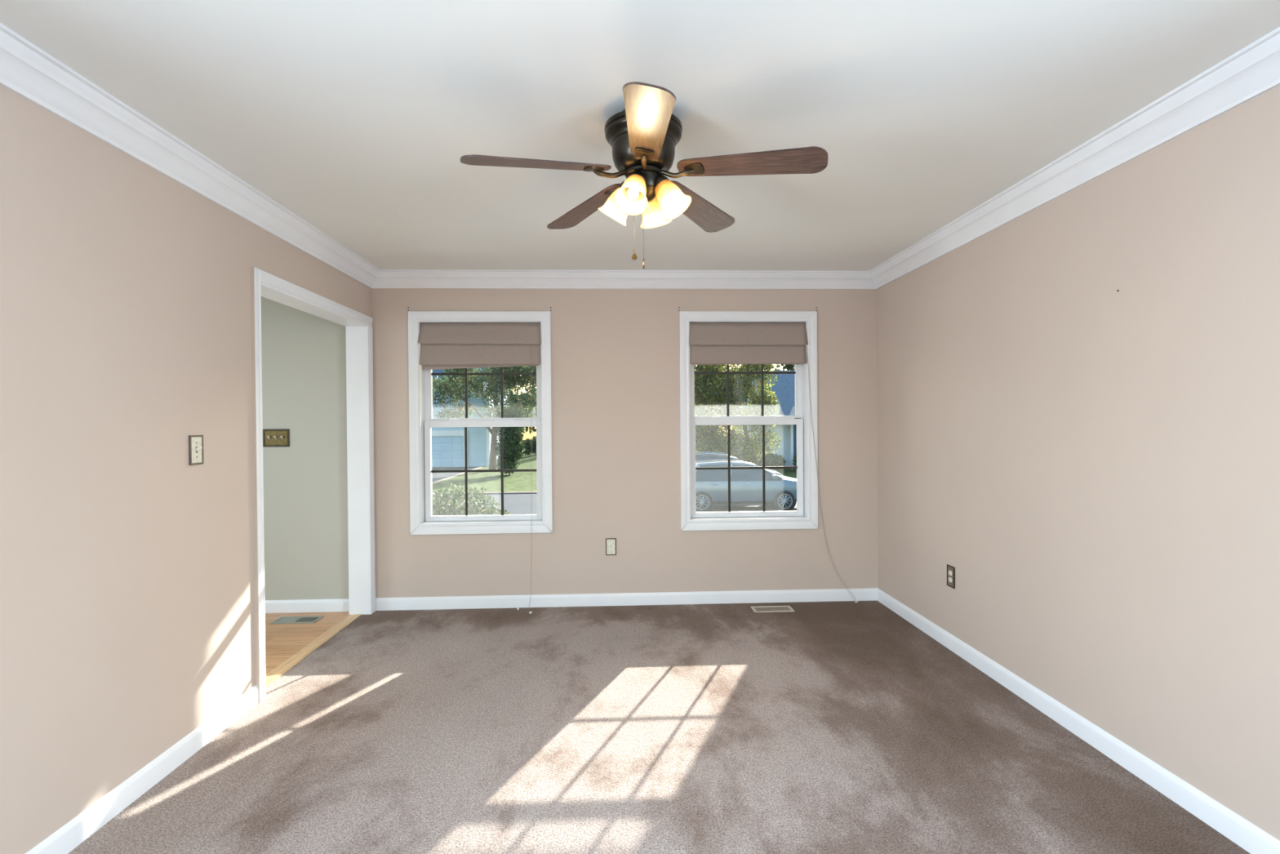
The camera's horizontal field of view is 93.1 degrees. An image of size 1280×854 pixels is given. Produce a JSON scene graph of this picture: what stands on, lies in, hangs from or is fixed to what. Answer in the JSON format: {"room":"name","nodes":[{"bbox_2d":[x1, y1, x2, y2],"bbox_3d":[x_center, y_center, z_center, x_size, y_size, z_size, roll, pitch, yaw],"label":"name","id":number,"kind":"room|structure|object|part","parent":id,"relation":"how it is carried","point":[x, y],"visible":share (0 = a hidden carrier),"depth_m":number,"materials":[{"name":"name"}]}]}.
{"room":"empty living room","nodes":[
{"label":"empty living room","id":0,"kind":"room"},
{"bbox_2d":[0,84,371,853],"bbox_3d":[-1.892,0.132,1.445,0.140,2.458,5.945,0,0,-2],"label":"wall","id":1,"kind":"structure","parent":0,"point":[127,570],"depth_m":2.12,"materials":[{"name":"beige paint"}]},
{"bbox_2d":[25,684,258,853],"bbox_3d":[-1.776,1.321,0.726,0.013,0.090,4.481,0,0,-2],"label":"baseboard","id":2,"kind":"structure","parent":1,"relation":"attached to","point":[74,832],"depth_m":2.22,"materials":[{"name":"white paint"}]},
{"bbox_2d":[0,22,379,288],"bbox_3d":[-1.781,-1.041,1.441,0.100,0.113,5.945,0,0,-2],"label":"crown molding","id":3,"kind":"structure","parent":1,"relation":"attached to","point":[26,69],"depth_m":2.23,"materials":[{"name":"white paint"}]},
{"bbox_2d":[188,435,204,465],"bbox_3d":[-1.856,0.096,2.549,0.027,0.124,0.082,0,0,-2],"label":"light switch","id":4,"kind":"object","parent":1,"relation":"attached to","point":[196,452],"visible":1,"depth_m":2.54,"materials":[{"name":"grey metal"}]},
{"bbox_3d":[-1.867,0.096,2.548,0.005,0.114,0.072,0,0,-2],"label":"plate","id":5,"kind":"part","parent":4,"relation":"part of","materials":[{"name":"beige plastic"}]},
{"bbox_2d":[250,266,375,702],"bbox_3d":[-1.977,0.280,3.672,0.160,2.127,1.444,0,0,-2],"label":"door frame","id":6,"kind":"structure","parent":1,"relation":"in","point":[359,334],"depth_m":4.31,"materials":[{"name":"white paint"}]},
{"bbox_3d":[-1.877,0.285,2.988,0.018,2.127,0.062,0,0,-2],"label":"casing","id":7,"kind":"part","parent":6,"relation":"part of","materials":[{"name":"white paint"}]},
{"bbox_3d":[-1.915,-0.748,3.700,0.018,0.072,1.379,0,0,-2],"label":"head casing","id":8,"kind":"part","parent":6,"relation":"part of","materials":[{"name":"white paint"}]},
{"bbox_3d":[-1.935,0.310,4.361,0.018,2.055,0.072,0,0,-2],"label":"casing","id":9,"kind":"part","parent":6,"relation":"part of","materials":[{"name":"white paint"}]},
{"bbox_2d":[265,611,349,674],"bbox_3d":[-2.927,1.411,2.587,1.847,0.098,3.595,0,0,-2],"label":"floor","id":10,"kind":"structure","parent":0,"point":[282,641],"depth_m":3.96,"materials":[{"name":"brown wood"}]},
{"bbox_2d":[269,615,324,623],"bbox_3d":[-2.384,1.342,4.220,0.300,0.005,0.142,0,0,-2],"label":"floor vent","id":11,"kind":"object","parent":10,"relation":"in","point":[282,620],"visible":1,"depth_m":4.22,"materials":[{"name":"white metal"}]},
{"bbox_2d":[266,613,361,686],"bbox_3d":[-2.004,1.392,3.676,0.088,0.104,1.307,0,0,-2],"label":"threshold","id":12,"kind":"object","parent":10,"relation":"on","point":[273,675],"depth_m":3.65,"materials":[{"name":"brown wood"}]},
{"bbox_2d":[261,288,878,599],"bbox_3d":[-1.075,0.101,4.527,5.971,2.458,0.151,0,0,-2],"label":"wall","id":13,"kind":"structure","parent":0,"point":[615,353],"depth_m":4.48,"materials":[{"name":"beige paint"}]},
{"bbox_2d":[262,428,289,446],"bbox_3d":[-2.632,0.079,4.376,0.186,0.128,0.027,0,0,-2],"label":"light switch","id":14,"kind":"object","parent":13,"relation":"attached to","point":[271,437],"visible":1,"depth_m":4.38,"materials":[{"name":"gold metal"}]},
{"bbox_3d":[-2.632,0.079,4.386,0.169,0.111,0.005,0,0,-2],"label":"plate","id":15,"kind":"part","parent":14,"relation":"part of","materials":[{"name":"gold metal"}]},
{"bbox_2d":[264,598,349,613],"bbox_3d":[-3.002,1.303,4.376,1.849,0.090,0.013,0,0,-2],"label":"baseboard","id":16,"kind":"structure","parent":13,"relation":"attached to","point":[340,604],"depth_m":4.40,"materials":[{"name":"white paint"}]},
{"bbox_2d":[408,311,552,534],"bbox_3d":[-1.170,-0.032,4.523,1.031,1.628,0.182,0,0,-2],"label":"window","id":17,"kind":"structure","parent":13,"relation":"in","point":[421,420],"depth_m":4.46,"materials":[{"name":"white paint"}]},
{"bbox_2d":[417,322,541,613],"bbox_3d":[-1.162,0.284,4.391,0.888,2.100,0.214,0,0,-2],"label":"blind","id":18,"kind":"object","parent":17,"relation":"attached to","point":[443,345],"visible":1,"depth_m":4.44,"materials":[{"name":"beige fabric"}]},
{"bbox_3d":[-0.830,0.365,4.406,0.118,1.932,0.059,-1,1,-34],"label":"pull cord","id":19,"kind":"part","parent":18,"relation":"part of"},
{"bbox_3d":[-0.797,0.363,4.386,0.022,1.928,0.156,0,0,3],"label":"pull cord","id":20,"kind":"part","parent":18,"relation":"part of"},
{"bbox_3d":[-1.172,-0.035,4.588,0.880,1.472,0.052,0,0,-2],"label":"vinyl frame","id":21,"kind":"part","parent":17,"relation":"part of","materials":[{"name":"white plastic"}]},
{"bbox_3d":[-1.167,0.328,4.541,0.868,0.743,0.044,0,0,-2],"label":"sash","id":22,"kind":"part","parent":17,"relation":"part of","materials":[{"name":"white plastic"}]},
{"bbox_3d":[-1.175,-0.401,4.577,0.864,0.735,0.032,0,0,-2],"label":"sash","id":23,"kind":"part","parent":17,"relation":"part of","materials":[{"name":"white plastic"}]},
{"bbox_2d":[431,367,536,417],"bbox_3d":[-1.175,-0.400,4.569,0.784,0.664,0.008,0,0,-2],"label":"grille","id":24,"kind":"object","parent":17,"relation":"attached to","point":[501,373],"depth_m":4.57,"materials":[{"name":"brown metal"}]},
{"bbox_2d":[431,426,536,515],"bbox_3d":[-1.168,0.331,4.545,0.784,0.661,0.008,0,0,-2],"label":"grille","id":25,"kind":"object","parent":17,"relation":"attached to","point":[466,470],"depth_m":4.54,"materials":[{"name":"brown metal"}]},
{"bbox_2d":[605,537,616,555],"bbox_3d":[-0.215,0.888,4.493,0.078,0.125,0.009,0,0,-2],"label":"wall outlet","id":26,"kind":"object","parent":13,"relation":"attached to","point":[611,543],"visible":1,"depth_m":4.49,"materials":[{"name":"beige plastic"}]},
{"bbox_2d":[372,269,875,288],"bbox_3d":[-0.085,-1.078,4.437,3.742,0.113,0.100,0,0,-2],"label":"crown molding","id":27,"kind":"structure","parent":13,"relation":"attached to","point":[385,278],"depth_m":4.43,"materials":[{"name":"white paint"}]},
{"bbox_2d":[375,587,877,610],"bbox_3d":[-0.069,1.278,4.500,3.742,0.090,0.013,0,0,-2],"label":"baseboard","id":28,"kind":"structure","parent":13,"relation":"attached to","point":[868,593],"depth_m":4.49,"materials":[{"name":"white paint"}]},
{"bbox_2d":[679,311,817,530],"bbox_3d":[0.811,-0.048,4.606,1.031,1.628,0.182,0,0,-2],"label":"window","id":29,"kind":"structure","parent":13,"relation":"in","point":[806,515],"depth_m":4.54,"materials":[{"name":"white paint"}]},
{"bbox_3d":[0.806,-0.417,4.660,0.864,0.735,0.032,0,0,-2],"label":"sash","id":30,"kind":"part","parent":29,"relation":"part of","materials":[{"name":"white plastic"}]},
{"bbox_2d":[694,364,795,416],"bbox_3d":[0.806,-0.415,4.652,0.784,0.664,0.008,0,0,-2],"label":"grille","id":31,"kind":"object","parent":29,"relation":"attached to","point":[727,372],"depth_m":4.65,"materials":[{"name":"brown metal"}]},
{"bbox_3d":[0.808,-0.051,4.671,0.880,1.472,0.052,0,0,-2],"label":"vinyl frame","id":32,"kind":"part","parent":29,"relation":"part of","materials":[{"name":"white plastic"}]},
{"bbox_2d":[695,424,797,511],"bbox_3d":[0.813,0.315,4.628,0.784,0.661,0.008,0,0,-2],"label":"grille","id":33,"kind":"object","parent":29,"relation":"attached to","point":[729,468],"depth_m":4.63,"materials":[{"name":"brown metal"}]},
{"bbox_3d":[0.813,0.312,4.624,0.868,0.743,0.044,0,0,-2],"label":"sash","id":34,"kind":"part","parent":29,"relation":"part of","materials":[{"name":"white plastic"}]},
{"bbox_2d":[689,322,857,603],"bbox_3d":[0.996,0.265,4.547,1.245,2.098,0.105,0,0,0],"label":"blind","id":35,"kind":"object","parent":29,"relation":"attached to","point":[710,343],"visible":1,"depth_m":4.52,"materials":[{"name":"beige fabric"}]},
{"bbox_3d":[1.427,0.347,4.537,0.349,1.913,0.035,0,0,3],"label":"pull cord","id":36,"kind":"part","parent":35,"relation":"part of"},
{"bbox_3d":[1.433,0.347,4.534,0.352,1.912,0.046,0,0,-2],"label":"pull cord","id":37,"kind":"part","parent":35,"relation":"part of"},
{"bbox_2d":[0,0,1279,271],"bbox_3d":[0.026,-1.163,1.536,4.002,0.100,6.225,0,0,-2],"label":"ceiling","id":38,"kind":"structure","parent":0,"point":[358,118],"depth_m":2.05,"materials":[{"name":"paint"}]},
{"bbox_2d":[460,81,827,269],"bbox_3d":[0.012,-0.836,2.130,1.217,0.563,1.170,0,0,-2],"label":"ceiling fan","id":39,"kind":"object","parent":38,"relation":"hanging from","point":[643,137],"visible":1,"depth_m":2.09,"materials":[{"name":"brown wood"}]},
{"bbox_3d":[-0.344,-0.890,2.052,0.508,0.006,0.143,-5,13,-19],"label":"blade","id":40,"kind":"part","parent":39,"relation":"part of","materials":[{"name":"brown wood"}]},
{"bbox_3d":[-0.215,-0.894,2.478,0.143,0.006,0.508,-15,5,-37],"label":"blade","id":41,"kind":"part","parent":39,"relation":"part of","materials":[{"name":"brown wood"}]},
{"bbox_3d":[-0.074,-0.815,2.211,0.120,0.110,0.120,35,13,18],"label":"lamp shade","id":42,"kind":"part","parent":39,"relation":"part of","materials":[{"name":"white glass"}]},
{"bbox_3d":[-0.021,-0.814,2.088,0.120,0.110,0.120,0,-33,22],"label":"lamp shade","id":43,"kind":"part","parent":39,"relation":"part of","materials":[{"name":"white glass"}]},
{"bbox_3d":[-0.020,-0.818,2.091,0.040,0.076,0.040,0,-33,22],"label":"bulb","id":44,"kind":"part","parent":39,"relation":"part of","materials":[{"name":"beige glass"}]},
{"bbox_2d":[629,170,645,182],"bbox_3d":[-0.006,-0.873,2.126,0.064,0.056,0.069,0,-33,22],"label":"socket","id":45,"kind":"object","parent":39,"relation":"attached to","point":[641,174],"depth_m":2.09,"materials":[{"name":"brown metal"}]},
{"bbox_3d":[0.012,-0.724,2.126,0.004,0.267,0.014,0,0,3],"label":"pull chain","id":46,"kind":"part","parent":39,"relation":"part of","materials":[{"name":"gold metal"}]},
{"bbox_3d":[0.021,-0.890,1.797,0.143,0.006,0.508,11,4,-2],"label":"blade","id":47,"kind":"part","parent":39,"relation":"part of","materials":[{"name":"brown wood"}]},
{"bbox_3d":[0.049,-0.816,2.265,0.120,0.110,0.120,0,33,22],"label":"lamp shade","id":48,"kind":"part","parent":39,"relation":"part of","materials":[{"name":"white glass"}]},
{"bbox_2d":[654,174,669,187],"bbox_3d":[0.064,-0.874,2.156,0.069,0.056,0.064,-35,-12,18],"label":"socket","id":49,"kind":"object","parent":39,"relation":"attached to","point":[660,180],"depth_m":2.12,"materials":[{"name":"brown metal"}]},
{"bbox_3d":[0.102,-0.815,2.141,0.120,0.110,0.120,-35,-12,18],"label":"lamp shade","id":50,"kind":"part","parent":39,"relation":"part of","materials":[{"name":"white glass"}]},
{"bbox_3d":[0.230,-0.897,2.486,0.143,0.006,0.508,-14,-11,33],"label":"blade","id":51,"kind":"part","parent":39,"relation":"part of","materials":[{"name":"brown wood"}]},
{"bbox_3d":[0.375,-0.895,2.066,0.508,0.006,0.143,4,-10,17],"label":"blade","id":52,"kind":"part","parent":39,"relation":"part of","materials":[{"name":"brown wood"}]},
{"bbox_2d":[67,600,1250,853],"bbox_3d":[0.032,1.396,1.486,3.796,0.100,6.045,0,0,-2],"label":"floor","id":53,"kind":"structure","parent":0,"point":[836,726],"depth_m":2.48,"materials":[{"name":"beige carpet"}]},
{"bbox_2d":[750,605,795,612],"bbox_3d":[0.955,1.313,4.376,0.290,0.005,0.132,0,0,-2],"label":"floor vent","id":54,"kind":"object","parent":53,"relation":"in","point":[756,608],"visible":1,"depth_m":4.38,"materials":[{"name":"beige metal"}]},
{"bbox_2d":[876,84,1279,839],"bbox_3d":[1.972,0.100,1.688,0.122,2.458,6.105,0,0,-2],"label":"wall","id":55,"kind":"structure","parent":0,"point":[1078,398],"depth_m":2.38,"materials":[{"name":"beige paint"}]},
{"bbox_2d":[946,564,955,588],"bbox_3d":[1.835,0.882,3.580,0.009,0.125,0.078,0,0,-2],"label":"wall outlet","id":56,"kind":"object","parent":55,"relation":"attached to","point":[950,570],"visible":1,"depth_m":3.57,"materials":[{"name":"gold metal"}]},
{"bbox_3d":[1.837,0.882,3.580,0.005,0.117,0.070,0,0,-2],"label":"plate","id":57,"kind":"part","parent":56,"relation":"part of","materials":[{"name":"brown metal"}]},
{"bbox_2d":[869,26,1279,288],"bbox_3d":[1.857,-1.071,1.594,0.100,0.113,5.945,0,0,-2],"label":"crown molding","id":58,"kind":"structure","parent":55,"relation":"attached to","point":[1253,70],"depth_m":2.31,"materials":[{"name":"white paint"}]},
{"bbox_2d":[876,587,1279,853],"bbox_3d":[1.919,1.285,1.615,0.013,0.090,5.945,0,0,-2],"label":"baseboard","id":59,"kind":"structure","parent":55,"relation":"attached to","point":[1255,840],"depth_m":2.40,"materials":[{"name":"white paint"}]},
{"label":"outside","id":60,"kind":"structure","parent":0,"visible":0},
{"label":"lawn","id":61,"kind":"structure","parent":60,"visible":0},
{"bbox_2d":[508,387,536,433],"bbox_3d":[-12.306,-1.510,59.605,7.325,8.598,4.674,0,0,-2],"label":"tree","id":62,"kind":"object","parent":61,"relation":"on","point":[532,428],"visible":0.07,"depth_m":59.10,"materials":[{"name":"green plant"}]},
{"label":"lawn","id":63,"kind":"structure","parent":0,"visible":0},
{"bbox_2d":[431,367,516,466],"bbox_3d":[-19.232,-1.446,45.220,18.600,8.800,9.200,0,0,-2],"label":"house","id":64,"kind":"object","parent":63,"relation":"on","point":[447,442],"visible":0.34,"depth_m":41.48,"materials":[{"name":"blue"}]},
{"bbox_3d":[-14.692,1.500,41.360,5.800,2.500,0.140,0,0,-2],"label":"garage trim","id":65,"kind":"part","parent":64,"relation":"part of","materials":[{"name":"white"}]},
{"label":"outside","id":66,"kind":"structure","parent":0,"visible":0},
{"bbox_2d":[431,466,478,482],"bbox_3d":[-14.037,2.801,34.361,7.200,0.001,18.200,0,0,-2],"label":"driveway","id":67,"kind":"structure","parent":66,"point":[435,476],"depth_m":36.35,"materials":[{"name":"concrete"}]},
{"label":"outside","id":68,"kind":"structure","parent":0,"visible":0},
{"bbox_3d":[-0.353,2.400,8.842,60.000,1.000,8.340,0,0,-2],"label":"lawn","id":69,"kind":"structure","parent":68,"visible":0},
{"bbox_2d":[431,482,512,515],"bbox_3d":[-2.782,1.543,8.593,2.434,1.521,1.432,0,0,-2],"label":"shrub","id":70,"kind":"object","parent":69,"relation":"on","point":[441,507],"visible":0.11,"depth_m":8.40,"materials":[{"name":"green plant"}]},
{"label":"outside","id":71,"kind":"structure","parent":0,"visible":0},
{"bbox_2d":[431,441,796,493],"bbox_3d":[23.057,2.044,58.942,69.000,0.550,64.200,0,0,-2],"label":"lawn","id":72,"kind":"structure","parent":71,"point":[516,481],"depth_m":31.83,"materials":[{"name":"green plant"}]},
{"bbox_2d":[432,365,537,469],"bbox_3d":[-9.363,-1.320,37.659,8.882,8.451,5.503,0,0,-6],"label":"maple tree","id":73,"kind":"object","parent":72,"relation":"on","point":[450,384],"visible":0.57,"depth_m":37.30,"materials":[{"name":"green plant"}]},
{"bbox_2d":[494,406,525,475],"bbox_3d":[-7.312,0.820,34.209,1.729,3.962,1.701,0,0,-2],"label":"shrub","id":74,"kind":"object","parent":72,"relation":"on","point":[513,448],"visible":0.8,"depth_m":33.89,"materials":[{"name":"green plant"}]},
{"bbox_2d":[521,435,536,455],"bbox_3d":[-8.773,1.595,51.675,3.346,1.827,1.916,0,0,-2],"label":"shrub","id":75,"kind":"object","parent":72,"relation":"on","point":[531,447],"visible":0.41,"depth_m":51.25,"materials":[{"name":"green plant"}]},
{"bbox_2d":[696,378,713,416],"bbox_3d":[4.543,-2.573,66.065,7.630,9.260,4.797,0,0,-2],"label":"tree","id":76,"kind":"object","parent":72,"relation":"on","point":[699,379],"visible":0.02,"depth_m":64.91,"materials":[{"name":"green plant"}]},
{"bbox_2d":[693,364,781,466],"bbox_3d":[4.034,-0.746,29.194,6.081,7.321,3.965,0,0,-2],"label":"tree","id":77,"kind":"object","parent":72,"relation":"on","point":[710,388],"visible":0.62,"depth_m":28.39,"materials":[{"name":"green plant"}]},
{"bbox_2d":[723,370,796,466],"bbox_3d":[14.756,-0.589,41.656,16.600,6.620,12.200,0,0,-2],"label":"house","id":78,"kind":"structure","parent":72,"relation":"on","point":[784,388],"depth_m":36.47,"materials":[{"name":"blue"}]},
{"bbox_2d":[758,451,786,471],"bbox_3d":[7.453,2.011,34.775,1.868,1.303,1.142,0,0,-2],"label":"shrub","id":79,"kind":"object","parent":72,"relation":"on","point":[773,460],"visible":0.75,"depth_m":34.46,"materials":[{"name":"green plant"}]},
{"bbox_2d":[765,364,794,370],"bbox_3d":[12.807,-2.925,52.648,7.578,10.053,4.220,0,0,9],"label":"tree","id":80,"kind":"object","parent":72,"relation":"on","point":[787,366],"visible":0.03,"depth_m":52.56,"materials":[{"name":"green plant"}]},
{"bbox_2d":[792,453,796,465],"bbox_3d":[9.771,1.916,34.654,2.140,1.474,1.335,0,0,-2],"label":"shrub","id":81,"kind":"object","parent":72,"relation":"on","point":[794,460],"visible":0.02,"depth_m":34.61,"materials":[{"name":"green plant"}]},
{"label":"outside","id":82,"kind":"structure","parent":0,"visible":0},
{"bbox_2d":[432,493,796,514],"bbox_3d":[-0.795,2.819,19.406,90.000,0.001,12.800,0,0,-2],"label":"street","id":83,"kind":"structure","parent":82,"point":[517,504],"depth_m":21.54,"materials":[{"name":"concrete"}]},
{"bbox_2d":[431,466,537,494],"bbox_3d":[-1.402,2.729,33.803,90.000,0.160,16.380,0,0,-2],"label":"kerb","id":84,"kind":"object","parent":83,"relation":"on","point":[436,482],"visible":0.14,"depth_m":25.53,"materials":[{"name":"concrete"}]},
{"bbox_2d":[695,452,783,475],"bbox_3d":[3.295,1.891,24.076,4.680,1.757,2.240,0,0,-2],"label":"car","id":85,"kind":"object","parent":83,"relation":"on","point":[708,455],"visible":0.02,"depth_m":23.38,"materials":[{"name":"grey paint"}]},
{"bbox_3d":[2.525,1.052,24.611,1.802,0.075,0.044,0,0,-3],"label":"roof rail","id":86,"kind":"part","parent":85,"relation":"part of","materials":[{"name":"silver metal"}]},
{"bbox_3d":[2.573,1.060,23.464,1.802,0.075,0.044,0,0,-2],"label":"roof rail","id":87,"kind":"part","parent":85,"relation":"part of","materials":[{"name":"silver metal"}]},
{"bbox_3d":[2.514,1.286,24.038,2.439,0.423,1.607,0,0,-2],"label":"roof panel","id":88,"kind":"part","parent":85,"relation":"part of","materials":[{"name":"grey paint"}]},
{"bbox_2d":[695,459,796,511],"bbox_3d":[3.369,1.966,20.676,4.680,1.702,2.240,0,0,-2],"label":"car","id":89,"kind":"object","parent":83,"relation":"on","point":[711,485],"visible":0.7,"depth_m":19.79,"materials":[{"name":"silver metal"}]},
{"bbox_3d":[2.587,1.333,20.638,2.439,0.423,1.607,0,0,-2],"label":"roof panel","id":90,"kind":"part","parent":89,"relation":"part of","materials":[{"name":"silver metal"}]},
{"bbox_3d":[3.346,2.454,19.763,1.950,0.058,0.058,0,0,-2],"label":"sill","id":91,"kind":"part","parent":89,"relation":"part of","materials":[{"name":"metal"}]},
{"bbox_2d":[771,475,777,479],"bbox_3d":[4.369,1.627,19.685,0.160,0.140,0.180,0,0,-2],"label":"mirror","id":92,"kind":"object","parent":89,"relation":"attached to","point":[773,477],"depth_m":19.60,"materials":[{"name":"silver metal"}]}
]}

